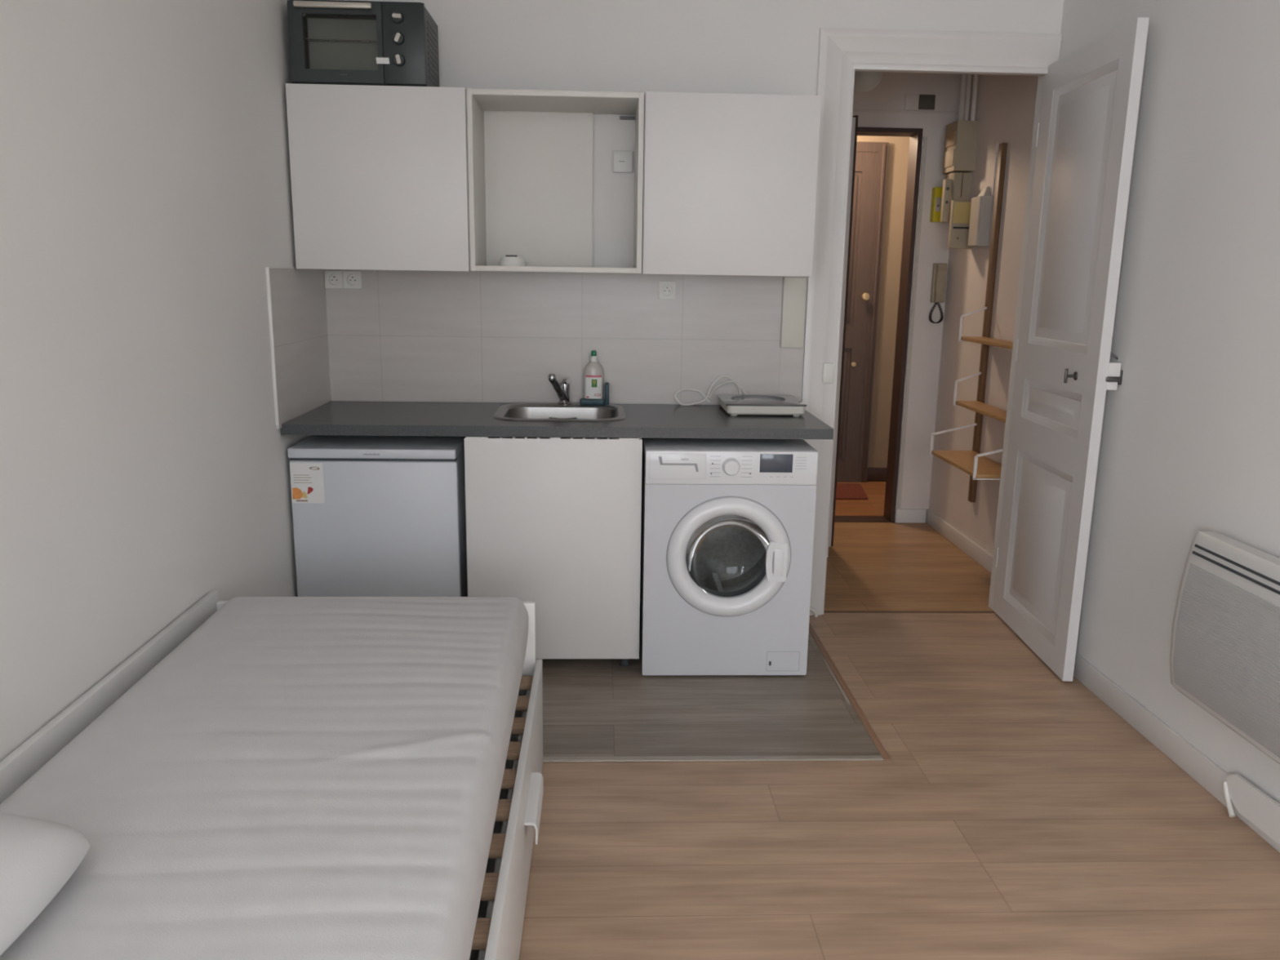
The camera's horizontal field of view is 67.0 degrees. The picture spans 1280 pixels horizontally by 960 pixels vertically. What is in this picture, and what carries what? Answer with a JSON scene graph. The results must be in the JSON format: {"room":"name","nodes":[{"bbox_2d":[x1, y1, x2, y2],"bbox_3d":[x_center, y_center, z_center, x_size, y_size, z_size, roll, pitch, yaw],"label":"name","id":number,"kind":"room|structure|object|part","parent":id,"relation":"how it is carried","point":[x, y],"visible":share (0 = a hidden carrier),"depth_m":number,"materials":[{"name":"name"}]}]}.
{"room":"studio apartment","nodes":[
{"label":"studio apartment","id":0,"kind":"room"},
{"bbox_2d":[0,0,311,761],"bbox_3d":[-1.166,0.038,0.200,0.100,2.680,7.662,0,12,-2],"label":"wall","id":1,"kind":"structure","parent":0,"point":[146,197],"depth_m":2.28,"materials":[{"name":"white paint"}]},
{"bbox_2d":[265,266,293,425],"bbox_3d":[-1.234,-0.470,3.363,0.010,0.526,0.268,0,12,-2],"label":"trim","id":2,"kind":"structure","parent":1,"relation":"attached to","point":[268,273],"depth_m":3.23,"materials":[{"name":"white paint"}]},
{"bbox_2d":[269,268,331,429],"bbox_3d":[-1.243,-0.503,3.559,0.008,0.536,0.650,0,12,-2],"label":"wall tiles","id":3,"kind":"structure","parent":1,"relation":"attached to","point":[298,295],"depth_m":3.52,"materials":[{"name":"white tile"}]},
{"bbox_2d":[344,0,1063,609],"bbox_3d":[0.227,-0.741,3.956,2.973,2.680,0.100,0,12,-2],"label":"wall","id":4,"kind":"structure","parent":0,"point":[731,46],"depth_m":3.71,"materials":[{"name":"white paint"}]},
{"bbox_2d":[285,83,470,271],"bbox_3d":[-0.923,-1.095,3.585,0.614,0.622,0.389,0,12,-2],"label":"upper cabinet","id":5,"kind":"object","parent":4,"relation":"attached to","point":[380,178],"visible":0.9,"depth_m":3.39,"materials":[{"name":"white laminate"}]},
{"bbox_2d":[286,0,439,86],"bbox_3d":[-0.978,-1.527,3.449,0.468,0.278,0.318,0,12,-2],"label":"oven","id":6,"kind":"object","parent":5,"relation":"on","point":[335,42],"visible":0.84,"depth_m":3.35,"materials":[{"name":"black paint"}]},
{"bbox_3d":[-1.041,-1.610,3.282,0.260,0.018,0.031,0,12,-2],"label":"handle","id":7,"kind":"part","parent":6,"relation":"part of","materials":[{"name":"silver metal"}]},
{"bbox_3d":[-1.044,-1.504,3.326,0.316,0.260,0.013,0,12,-2],"label":"door","id":8,"kind":"part","parent":6,"relation":"part of","materials":[{"name":"black paint"}]},
{"bbox_3d":[-0.828,-1.582,3.304,0.042,0.042,0.014,0,12,-2],"label":"knob","id":9,"kind":"part","parent":6,"relation":"part of","materials":[{"name":"black paint"}]},
{"bbox_3d":[-0.829,-1.515,3.318,0.042,0.042,0.014,0,12,-2],"label":"knob","id":10,"kind":"part","parent":6,"relation":"part of","materials":[{"name":"black paint"}]},
{"bbox_3d":[-0.830,-1.447,3.333,0.042,0.042,0.014,0,12,-2],"label":"knob","id":11,"kind":"part","parent":6,"relation":"part of","materials":[{"name":"black paint"}]},
{"bbox_3d":[-0.812,-1.503,3.335,0.143,0.264,0.014,0,12,-2],"label":"control panel","id":12,"kind":"part","parent":6,"relation":"part of","materials":[{"name":"black paint"}]},
{"bbox_2d":[466,88,644,273],"bbox_3d":[-0.306,-1.094,3.618,0.620,0.620,0.371,0,12,-2],"label":"upper cabinet","id":13,"kind":"object","parent":4,"relation":"attached to","point":[530,152],"visible":1,"depth_m":3.74,"materials":[{"name":"white laminate"}]},
{"bbox_2d":[497,255,526,266],"bbox_3d":[-0.477,-0.819,3.613,0.104,0.040,0.104,0,12,-2],"label":"round device","id":14,"kind":"object","parent":13,"relation":"in","point":[507,260],"visible":0.85,"depth_m":3.58,"materials":[{"name":"white plastic"}]},
{"bbox_3d":[-0.394,-1.129,3.776,0.417,0.582,0.006,0,12,-2],"label":"panel","id":15,"kind":"part","parent":13,"relation":"part of","materials":[{"name":"white wood"}]},
{"bbox_3d":[-0.048,-1.398,3.735,0.059,0.012,0.008,0,12,-2],"label":"hanging rail","id":16,"kind":"part","parent":13,"relation":"part of","materials":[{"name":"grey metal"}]},
{"bbox_2d":[324,269,806,404],"bbox_3d":[-0.291,-0.550,3.922,1.921,0.585,0.007,0,12,-2],"label":"wall tiles","id":17,"kind":"structure","parent":4,"relation":"attached to","point":[403,335],"depth_m":3.91,"materials":[{"name":"white tile"}]},
{"bbox_2d":[324,271,362,288],"bbox_3d":[-1.173,-0.792,3.827,0.143,0.066,0.011,0,12,-2],"label":"wall socket","id":18,"kind":"object","parent":17,"relation":"attached to","point":[333,279],"visible":1,"depth_m":3.83,"materials":[{"name":"white plastic"}]},
{"bbox_3d":[-1.209,-0.793,3.826,0.071,0.066,0.011,0,12,-2],"label":"plate","id":19,"kind":"part","parent":18,"relation":"part of","materials":[{"name":"white plastic"}]},
{"bbox_3d":[-1.137,-0.792,3.829,0.071,0.066,0.011,0,12,-2],"label":"plate","id":20,"kind":"part","parent":18,"relation":"part of","materials":[{"name":"white plastic"}]},
{"bbox_2d":[658,281,675,299],"bbox_3d":[0.109,-0.761,3.883,0.065,0.070,0.011,0,12,-2],"label":"wall socket","id":21,"kind":"object","parent":17,"relation":"attached to","point":[666,289],"visible":1,"depth_m":3.88,"materials":[{"name":"white plastic"}]},
{"bbox_2d":[780,277,806,347],"bbox_3d":[0.621,-0.676,3.919,0.092,0.280,0.015,0,12,-2],"label":"cover","id":22,"kind":"object","parent":17,"relation":"attached to","point":[793,299],"visible":1,"depth_m":3.91,"materials":[{"name":"beige plastic"}]},
{"bbox_2d":[612,150,632,173],"bbox_3d":[-0.067,-1.242,3.775,0.078,0.081,0.023,0,12,-2],"label":"junction box","id":23,"kind":"object","parent":4,"relation":"attached to","point":[622,160],"visible":1,"depth_m":3.77,"materials":[{"name":"white plastic"}]},
{"bbox_2d":[641,91,821,276],"bbox_3d":[0.315,-1.087,3.634,0.618,0.622,0.389,0,12,-2],"label":"upper cabinet","id":24,"kind":"object","parent":4,"relation":"attached to","point":[730,180],"visible":0.97,"depth_m":3.44,"materials":[{"name":"white laminate"}]},
{"bbox_2d":[822,363,834,382],"bbox_3d":[0.772,-0.439,3.971,0.043,0.082,0.014,0,12,-2],"label":"light switch","id":25,"kind":"object","parent":4,"relation":"attached to","point":[828,368],"visible":1,"depth_m":3.96,"materials":[{"name":"white plastic"}]},
{"bbox_2d":[801,27,1062,615],"bbox_3d":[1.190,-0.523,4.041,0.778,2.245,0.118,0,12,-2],"label":"door frame","id":26,"kind":"structure","parent":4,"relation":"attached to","point":[858,67],"depth_m":3.77,"materials":[{"name":"white paint"}]},
{"bbox_2d":[992,17,1149,681],"bbox_3d":[1.590,-0.444,3.662,0.134,2.240,0.781,1,12,1],"label":"door","id":27,"kind":"structure","parent":26,"relation":"attached to","point":[1086,131],"depth_m":3.56,"materials":[{"name":"wood"}]},
{"bbox_3d":[1.570,0.247,3.798,0.035,0.647,0.554,1,12,1],"label":"panel","id":28,"kind":"part","parent":27,"relation":"part of","materials":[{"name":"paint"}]},
{"bbox_3d":[1.578,-0.279,3.686,0.035,0.162,0.554,1,12,1],"label":"panel","id":29,"kind":"part","parent":27,"relation":"part of","materials":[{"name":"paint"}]},
{"bbox_3d":[1.538,-0.372,3.456,0.041,0.052,0.032,1,12,1],"label":"turn knob","id":30,"kind":"part","parent":27,"relation":"part of","materials":[{"name":"grey metal"}]},
{"bbox_3d":[1.589,-0.967,3.539,0.035,0.969,0.554,1,12,1],"label":"panel","id":31,"kind":"part","parent":27,"relation":"part of","materials":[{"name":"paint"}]},
{"bbox_3d":[1.619,-0.431,3.319,0.060,0.045,0.016,2,12,4],"label":"lever","id":32,"kind":"part","parent":27,"relation":"part of","materials":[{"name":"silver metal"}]},
{"bbox_2d":[827,95,853,538],"bbox_3d":[0.856,-0.919,4.835,0.285,2.680,0.110,0,12,-2],"label":"wall","id":33,"kind":"structure","parent":0,"point":[853,95],"depth_m":4.80,"materials":[{"name":"paint"}]},
{"bbox_2d":[857,135,910,467],"bbox_3d":[1.341,-1.316,6.729,2.600,2.680,0.100,0,12,-2],"label":"wall","id":34,"kind":"structure","parent":0,"point":[899,146],"depth_m":6.70,"materials":[{"name":"paint"}]},
{"bbox_2d":[836,142,888,482],"bbox_3d":[1.202,-1.119,6.666,0.880,2.318,0.095,0,12,-2],"label":"door","id":35,"kind":"structure","parent":34,"relation":"in","point":[871,157],"depth_m":6.68,"materials":[{"name":"brown wood"}]},
{"bbox_3d":[1.200,-0.530,6.821,0.535,0.800,0.022,0,12,-2],"label":"panel","id":36,"kind":"part","parent":35,"relation":"part of","materials":[{"name":"brown wood"}]},
{"bbox_3d":[1.216,-1.571,6.599,0.535,1.030,0.022,0,12,-2],"label":"panel","id":37,"kind":"part","parent":35,"relation":"part of","materials":[{"name":"brown wood"}]},
{"bbox_3d":[1.545,-1.255,6.632,0.056,0.055,0.060,0,12,-2],"label":"knob","id":38,"kind":"part","parent":35,"relation":"part of","materials":[{"name":"gold metal"}]},
{"bbox_2d":[866,467,886,481],"bbox_3d":[2.071,-0.037,6.971,0.885,0.100,0.015,0,12,-2],"label":"baseboard","id":39,"kind":"structure","parent":34,"relation":"attached to","point":[873,474],"depth_m":6.95,"materials":[{"name":"brown paint"}]},
{"bbox_2d":[519,481,1279,959],"bbox_3d":[0.763,1.099,1.927,4.107,0.063,10.450,0,12,-2],"label":"floor","id":40,"kind":"structure","parent":0,"point":[1013,814],"depth_m":2.66,"materials":[{"name":"brown wood"}]},
{"bbox_2d":[0,591,543,959],"bbox_3d":[-0.697,0.799,1.788,0.961,0.543,2.092,0,12,-2],"label":"frame","id":41,"kind":"object","parent":40,"relation":"on","point":[498,932],"visible":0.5,"depth_m":2.11,"materials":[{"name":"white wood"}]},
{"bbox_3d":[-1.167,0.796,1.769,0.020,0.543,2.092,0,12,-2],"label":"panel","id":42,"kind":"part","parent":41,"relation":"part of","materials":[{"name":"white wood"}]},
{"bbox_2d":[0,596,528,959],"bbox_3d":[-0.698,0.648,1.761,0.850,0.241,2.024,0,12,-3],"label":"mattress","id":43,"kind":"object","parent":41,"relation":"on","point":[298,778],"visible":0.95,"depth_m":1.71,"materials":[{"name":"white fabric"}]},
{"bbox_2d":[0,813,90,955],"bbox_3d":[-0.957,0.578,1.187,0.304,0.120,0.600,2,12,6],"label":"pillow","id":44,"kind":"object","parent":43,"relation":"on","point":[38,856],"visible":1,"depth_m":1.34,"materials":[{"name":"white fabric"}]},
{"bbox_3d":[-0.750,0.597,2.801,0.893,0.514,0.020,0,12,-2],"label":"panel","id":45,"kind":"part","parent":41,"relation":"part of","materials":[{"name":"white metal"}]},
{"bbox_3d":[-0.711,0.840,1.796,0.890,0.010,2.042,0,12,-2],"label":"drawer","id":46,"kind":"part","parent":41,"relation":"part of","materials":[{"name":"white wood"}]},
{"bbox_3d":[-0.256,0.900,1.826,0.018,0.328,2.092,0,12,-2],"label":"panel","id":47,"kind":"part","parent":41,"relation":"part of","materials":[{"name":"white wood"}]},
{"bbox_3d":[-0.250,0.773,2.289,0.029,0.054,0.224,0,12,-2],"label":"handle","id":48,"kind":"part","parent":41,"relation":"part of","materials":[{"name":"white metal"}]},
{"bbox_2d":[287,435,467,596],"bbox_3d":[-0.952,0.237,3.728,0.586,0.820,0.541,0,12,-2],"label":"fridge","id":49,"kind":"object","parent":40,"relation":"on","point":[373,516],"visible":0.56,"depth_m":3.44,"materials":[{"name":"white metal"}]},
{"bbox_2d":[292,487,302,499],"bbox_3d":[-1.205,0.047,3.403,0.036,0.042,0.001,0,12,-2],"label":"print","id":50,"kind":"object","parent":49,"relation":"on","point":[297,492],"depth_m":3.40},
{"bbox_2d":[302,491,307,498],"bbox_3d":[-1.180,0.052,3.405,0.018,0.028,0.001,0,12,-2],"label":"print","id":51,"kind":"object","parent":49,"relation":"on","point":[304,494],"depth_m":3.41},
{"bbox_2d":[306,487,313,493],"bbox_3d":[-1.160,0.037,3.403,0.022,0.026,0.001,0,12,-2],"label":"print","id":52,"kind":"object","parent":49,"relation":"attached to","point":[309,490],"depth_m":3.40},
{"bbox_3d":[-0.948,-0.147,3.647,0.582,0.034,0.540,0,12,-2],"label":"panel","id":53,"kind":"part","parent":49,"relation":"part of","materials":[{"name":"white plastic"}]},
{"bbox_2d":[464,436,642,666],"bbox_3d":[-0.317,0.220,3.730,0.618,0.872,0.578,0,12,-2],"label":"base cabinet","id":54,"kind":"object","parent":40,"relation":"on","point":[554,523],"visible":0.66,"depth_m":3.43,"materials":[{"name":"white laminate"}]},
{"bbox_2d":[280,400,833,439],"bbox_3d":[-0.288,-0.232,3.668,1.916,0.038,0.621,0,12,-2],"label":"countertop","id":55,"kind":"structure","parent":54,"relation":"on","point":[345,418],"depth_m":3.42,"materials":[{"name":"laminate"}]},
{"bbox_2d":[492,403,625,438],"bbox_3d":[-0.305,-0.189,3.725,0.492,0.154,0.462,0,12,-2],"label":"sink","id":56,"kind":"object","parent":55,"relation":"in","point":[512,411],"visible":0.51,"depth_m":3.87,"materials":[{"name":"metal"}]},
{"bbox_2d":[580,398,604,404],"bbox_3d":[-0.193,-0.316,3.903,0.098,0.022,0.026,0,12,-2],"label":"sponge","id":57,"kind":"object","parent":56,"relation":"on","point":[583,401],"visible":1,"depth_m":3.89,"materials":[{"name":"teal plastic"}]},
{"bbox_2d":[604,382,608,404],"bbox_3d":[-0.134,-0.350,3.920,0.017,0.084,0.062,0,12,-2],"label":"sponge","id":58,"kind":"object","parent":56,"relation":"on","point":[606,384],"visible":1,"depth_m":3.89,"materials":[{"name":"teal plastic"}]},
{"bbox_2d":[548,373,571,404],"bbox_3d":[-0.316,-0.360,3.833,0.055,0.135,0.181,3,12,11],"label":"tap","id":59,"kind":"object","parent":55,"relation":"on","point":[562,388],"visible":1,"depth_m":3.86,"materials":[{"name":"silver metal"}]},
{"bbox_3d":[-0.320,-0.357,3.827,0.034,0.115,0.142,4,12,15],"label":"spout","id":60,"kind":"part","parent":59,"relation":"part of","materials":[{"name":"silver metal"}]},
{"bbox_3d":[-0.300,-0.390,3.882,0.031,0.033,0.046,-5,13,-24],"label":"lever","id":61,"kind":"part","parent":59,"relation":"part of","materials":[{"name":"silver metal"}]},
{"bbox_2d":[583,350,604,399],"bbox_3d":[-0.188,-0.416,3.918,0.082,0.213,0.045,0,12,-2],"label":"dish soap bottle","id":62,"kind":"object","parent":55,"relation":"on","point":[593,375],"visible":0.94,"depth_m":3.90,"materials":[{"name":"white plastic"}]},
{"bbox_2d":[674,375,806,416],"bbox_3d":[0.387,-0.335,3.817,0.484,0.123,0.333,0,12,-2],"label":"hot plate","id":63,"kind":"object","parent":55,"relation":"on","point":[733,404],"visible":1,"depth_m":3.73,"materials":[{"name":"beige plastic"}]},
{"bbox_3d":[0.475,-0.315,3.816,0.308,0.006,0.316,0,12,-2],"label":"glass","id":64,"kind":"part","parent":63,"relation":"part of","materials":[{"name":"grey glass"}]},
{"bbox_3d":[-0.057,0.664,3.619,0.044,0.057,0.043,0,12,-2],"label":"leg","id":65,"kind":"part","parent":54,"relation":"part of","materials":[{"name":"plastic"}]},
{"bbox_2d":[542,755,883,762],"bbox_3d":[-0.243,0.841,2.912,1.967,0.006,0.026,0,12,-2],"label":"trim","id":66,"kind":"structure","parent":40,"relation":"on","point":[806,757],"depth_m":2.92,"materials":[{"name":"metal"}]},
{"bbox_2d":[639,438,817,675],"bbox_3d":[0.305,0.260,3.663,0.600,0.840,0.542,0,12,-2],"label":"washing machine","id":67,"kind":"object","parent":40,"relation":"on","point":[727,525],"visible":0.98,"depth_m":3.44,"materials":[{"name":"white metal"}]},
{"bbox_3d":[0.131,-0.048,3.348,0.196,0.090,0.004,0,12,-2],"label":"detergent drawer","id":68,"kind":"part","parent":67,"relation":"part of","materials":[{"name":"white plastic"}]},
{"bbox_3d":[0.314,0.267,3.457,0.306,0.306,0.064,0,12,-2],"label":"door glass","id":69,"kind":"part","parent":67,"relation":"part of","materials":[{"name":"glass"}]},
{"bbox_3d":[0.310,-0.145,3.598,0.600,0.020,0.501,0,12,-2],"label":"plate","id":70,"kind":"part","parent":67,"relation":"part of","materials":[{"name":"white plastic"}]},
{"bbox_3d":[0.319,-0.043,3.364,0.600,0.118,0.015,0,12,-2],"label":"control panel","id":71,"kind":"part","parent":67,"relation":"part of","materials":[{"name":"white plastic"}]},
{"bbox_3d":[0.480,0.289,3.411,0.074,0.144,0.018,0,12,-2],"label":"door handle","id":72,"kind":"part","parent":67,"relation":"part of","materials":[{"name":"white plastic"}]},
{"bbox_3d":[0.487,0.292,3.401,0.032,0.098,0.004,0,12,-2],"label":"grip plate","id":73,"kind":"part","parent":67,"relation":"part of","materials":[{"name":"white plastic"}]},
{"bbox_2d":[809,606,817,617],"bbox_3d":[0.723,0.561,4.138,0.085,0.055,0.023,0,12,-6],"label":"hose","id":74,"kind":"object","parent":40,"relation":"on","point":[811,609],"visible":0.62,"depth_m":4.13,"materials":[{"name":"white plastic"}]},
{"bbox_2d":[822,658,851,704],"bbox_3d":[0.711,0.727,3.509,0.011,0.002,0.400,0,12,-2],"label":"trim","id":75,"kind":"structure","parent":40,"relation":"on","point":[824,660],"depth_m":3.49,"materials":[{"name":"metal"}]},
{"bbox_2d":[808,622,890,760],"bbox_3d":[0.727,0.718,3.557,0.022,0.006,1.266,0,12,-2],"label":"trim","id":76,"kind":"structure","parent":40,"relation":"on","point":[866,724],"depth_m":3.36,"materials":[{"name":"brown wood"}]},
{"bbox_2d":[835,483,867,500],"bbox_3d":[1.275,0.074,6.606,0.575,0.012,0.495,0,12,-2],"label":"doormat","id":77,"kind":"object","parent":40,"relation":"on","point":[852,491],"visible":0.36,"depth_m":6.54,"materials":[{"name":"red fabric"}]},
{"bbox_2d":[823,610,995,613],"bbox_3d":[1.173,0.580,4.248,0.774,0.002,0.020,0,12,-2],"label":"trim","id":78,"kind":"structure","parent":40,"relation":"on","point":[824,611],"depth_m":4.25,"materials":[{"name":"wood"}]},
{"bbox_2d":[852,71,961,519],"bbox_3d":[1.216,-1.073,5.582,1.060,2.680,0.140,0,12,-2],"label":"wall","id":79,"kind":"structure","parent":0,"point":[891,91],"depth_m":5.48,"materials":[{"name":"paint"}]},
{"bbox_2d":[828,115,857,546],"bbox_3d":[0.891,-0.780,5.272,0.093,2.203,0.656,-4,13,-22],"label":"door","id":80,"kind":"structure","parent":79,"relation":"in","point":[855,118],"depth_m":4.97,"materials":[{"name":"wood"}]},
{"bbox_2d":[834,515,890,522],"bbox_3d":[1.136,0.236,5.853,0.726,0.006,0.150,0,12,-2],"label":"trim","id":81,"kind":"structure","parent":79,"relation":"attached to","point":[837,518],"depth_m":5.84,"materials":[{"name":"brown paint"}]},
{"bbox_2d":[857,127,923,522],"bbox_3d":[1.153,-0.858,5.619,0.772,2.242,0.152,0,12,-2],"label":"frame","id":82,"kind":"object","parent":79,"relation":"attached to","point":[915,134],"visible":0.45,"depth_m":5.58,"materials":[{"name":"brown paint"}]},
{"bbox_2d":[853,109,959,114],"bbox_3d":[1.233,-2.024,5.304,1.060,0.012,0.006,0,12,-2],"label":"ledge","id":83,"kind":"object","parent":79,"relation":"attached to","point":[854,110],"visible":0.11,"depth_m":5.31,"materials":[{"name":"paint"}]},
{"bbox_2d":[894,136,927,522],"bbox_3d":[1.557,-0.821,5.573,0.028,2.200,0.008,0,12,-2],"label":"trim","id":84,"kind":"structure","parent":79,"relation":"attached to","point":[923,155],"depth_m":5.55,"materials":[{"name":"wood"}]},
{"bbox_2d":[895,508,926,522],"bbox_3d":[1.622,0.215,5.794,0.181,0.085,0.014,0,12,-2],"label":"baseboard","id":85,"kind":"structure","parent":79,"relation":"attached to","point":[902,515],"depth_m":5.79,"materials":[{"name":"white paint"}]},
{"bbox_2d":[904,93,935,111],"bbox_3d":[1.535,-2.070,5.297,0.167,0.083,0.025,0,12,-2],"label":"air vent","id":86,"kind":"object","parent":79,"relation":"in","point":[913,101],"visible":1,"depth_m":5.29,"materials":[{"name":"paint"}]},
{"bbox_2d":[918,94,935,109],"bbox_3d":[1.570,-2.067,5.292,0.088,0.076,0.013,0,12,-2],"label":"grille","id":87,"kind":"object","parent":86,"relation":"attached to","point":[925,101],"depth_m":5.29,"materials":[{"name":"black metal"}]},
{"bbox_2d":[929,186,942,222],"bbox_3d":[1.664,-1.536,5.399,0.064,0.185,0.058,0,12,-2],"label":"box","id":88,"kind":"object","parent":79,"relation":"attached to","point":[936,196],"visible":0.82,"depth_m":5.38,"materials":[{"name":"plastic"}]},
{"bbox_3d":[1.657,-1.530,5.372,0.029,0.075,0.003,0,12,-2],"label":"label plate","id":89,"kind":"part","parent":88,"relation":"part of","materials":[{"name":"grey plastic"}]},
{"bbox_2d":[928,262,946,323],"bbox_3d":[1.696,-1.061,5.500,0.086,0.336,0.062,0,12,-2],"label":"handset","id":90,"kind":"object","parent":79,"relation":"attached to","point":[939,270],"visible":1,"depth_m":5.48,"materials":[{"name":"beige plastic"}]},
{"bbox_3d":[1.695,-0.957,5.531,0.086,0.120,0.019,0,12,-2],"label":"coiled cord","id":91,"kind":"part","parent":90,"relation":"part of","materials":[{"name":"black plastic"}]},
{"bbox_2d":[928,74,1038,555],"bbox_3d":[1.823,-0.912,4.872,0.100,2.680,1.641,0,12,-2],"label":"wall","id":92,"kind":"structure","parent":0,"point":[1006,104],"depth_m":4.96,"materials":[{"name":"paint"}]},
{"bbox_2d":[925,509,992,572],"bbox_3d":[1.749,0.369,5.080,0.014,0.085,1.479,0,12,-2],"label":"baseboard","id":93,"kind":"structure","parent":92,"relation":"attached to","point":[969,547],"depth_m":5.24,"materials":[{"name":"white paint"}]},
{"bbox_2d":[946,172,972,209],"bbox_3d":[1.711,-1.561,5.247,0.102,0.188,0.182,0,12,-2],"label":"meter cover","id":94,"kind":"object","parent":92,"relation":"attached to","point":[961,181],"visible":0.66,"depth_m":5.16,"materials":[{"name":"beige plastic"}]},
{"bbox_2d":[940,178,951,222],"bbox_3d":[1.645,-1.499,5.196,0.038,0.223,0.042,0,12,-2],"label":"block","id":95,"kind":"object","parent":94,"relation":"attached to","point":[947,183],"visible":1,"depth_m":5.18,"materials":[{"name":"beige plastic"}]},
{"bbox_2d":[947,200,972,248],"bbox_3d":[1.704,-1.351,5.119,0.124,0.246,0.040,0,12,-2],"label":"main breaker","id":96,"kind":"object","parent":92,"relation":"attached to","point":[960,212],"visible":0.8,"depth_m":5.10,"materials":[{"name":"beige plastic"}]},
{"bbox_2d":[953,226,968,228],"bbox_3d":[1.699,-1.331,5.105,0.092,0.009,0.005,0,12,-2],"label":"print","id":97,"kind":"object","parent":96,"relation":"attached to","point":[953,227],"depth_m":5.10},
{"bbox_2d":[942,120,978,174],"bbox_3d":[1.708,-1.779,5.188,0.116,0.250,0.215,0,12,-2],"label":"electrical box","id":98,"kind":"object","parent":92,"relation":"attached to","point":[961,136],"visible":0.98,"depth_m":5.10,"materials":[{"name":"beige plastic"}]},
{"bbox_2d":[958,74,967,120],"bbox_3d":[1.734,-2.125,5.169,0.034,0.435,0.034,0,12,-2],"label":"conduit","id":99,"kind":"object","parent":98,"relation":"attached to","point":[964,77],"visible":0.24,"depth_m":5.17,"materials":[{"name":"paint"}]},
{"bbox_2d":[964,74,972,120],"bbox_3d":[1.742,-2.113,5.111,0.026,0.435,0.026,0,12,-2],"label":"conduit","id":100,"kind":"object","parent":98,"relation":"attached to","point":[968,93],"visible":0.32,"depth_m":5.12,"materials":[{"name":"paint"}]},
{"bbox_2d":[969,74,978,120],"bbox_3d":[1.748,-2.096,5.033,0.026,0.435,0.026,0,12,-2],"label":"conduit","id":101,"kind":"object","parent":98,"relation":"attached to","point":[975,78],"visible":0.66,"depth_m":5.04,"materials":[{"name":"paint"}]},
{"bbox_2d":[928,142,1013,502],"bbox_3d":[1.654,-0.690,4.545,0.261,1.795,0.767,0,12,-2],"label":"wall shelf unit","id":102,"kind":"object","parent":92,"relation":"attached to","point":[978,466],"visible":0.66,"depth_m":4.82,"materials":[{"name":"brown wood"}]},
{"bbox_3d":[1.635,-0.080,4.728,0.223,0.018,0.620,0,12,-2],"label":"shelf","id":103,"kind":"part","parent":102,"relation":"part of","materials":[{"name":"brown wood"}]},
{"bbox_3d":[1.693,-0.321,4.614,0.119,0.018,0.745,0,12,-2],"label":"shelf","id":104,"kind":"part","parent":102,"relation":"part of","materials":[{"name":"brown wood"}]},
{"bbox_3d":[1.698,-0.641,4.546,0.119,0.018,0.745,0,12,-2],"label":"shelf","id":105,"kind":"part","parent":102,"relation":"part of","materials":[{"name":"brown wood"}]},
{"bbox_2d":[967,186,992,246],"bbox_3d":[1.741,-1.348,4.952,0.064,0.295,0.140,0,12,-2],"label":"cable box","id":106,"kind":"object","parent":92,"relation":"attached to","point":[980,214],"visible":1,"depth_m":4.90,"materials":[{"name":"plastic"}]},
{"bbox_2d":[991,142,998,195],"bbox_3d":[1.776,-1.554,4.845,0.006,0.255,0.015,0,12,-2],"label":"strip","id":107,"kind":"object","parent":92,"relation":"attached to","point":[996,144],"visible":1,"depth_m":4.84,"materials":[{"name":"paint"}]},
{"bbox_2d":[1058,0,1279,803],"bbox_3d":[1.806,0.068,0.269,0.100,2.680,7.562,0,12,-2],"label":"wall","id":108,"kind":"structure","parent":0,"point":[1190,437],"depth_m":2.93,"materials":[{"name":"white paint"}]},
{"bbox_2d":[1073,652,1279,853],"bbox_3d":[1.729,1.327,0.576,0.014,0.088,7.422,0,12,-2],"label":"baseboard","id":109,"kind":"structure","parent":108,"relation":"attached to","point":[1202,769],"depth_m":3.03,"materials":[{"name":"white paint"}]},
{"bbox_2d":[1169,530,1279,764],"bbox_3d":[1.610,0.471,2.373,0.120,0.486,0.880,0,12,-2],"label":"wall heater","id":110,"kind":"object","parent":108,"relation":"attached to","point":[1224,651],"visible":1,"depth_m":2.55,"materials":[{"name":"white metal"}]},
{"bbox_2d":[1222,773,1279,844],"bbox_3d":[1.633,0.885,2.531,0.027,0.130,0.354,0,12,-2],"label":"cable box","id":111,"kind":"object","parent":108,"relation":"attached to","point":[1255,805],"visible":1,"depth_m":2.58,"materials":[{"name":"white paint"}]},
{"bbox_3d":[0.803,-1.580,1.356,4.107,0.060,10.450,0,12,-2],"label":"ceiling","id":112,"kind":"structure","parent":0,"visible":0},
{"bbox_2d":[853,71,883,92],"bbox_3d":[1.011,-1.962,4.327,0.168,0.425,0.168,0,12,-2],"label":"ceiling lamp","id":113,"kind":"object","parent":112,"relation":"attached to","point":[864,82],"visible":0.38,"depth_m":4.31,"materials":[{"name":"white glass"}]}
]}

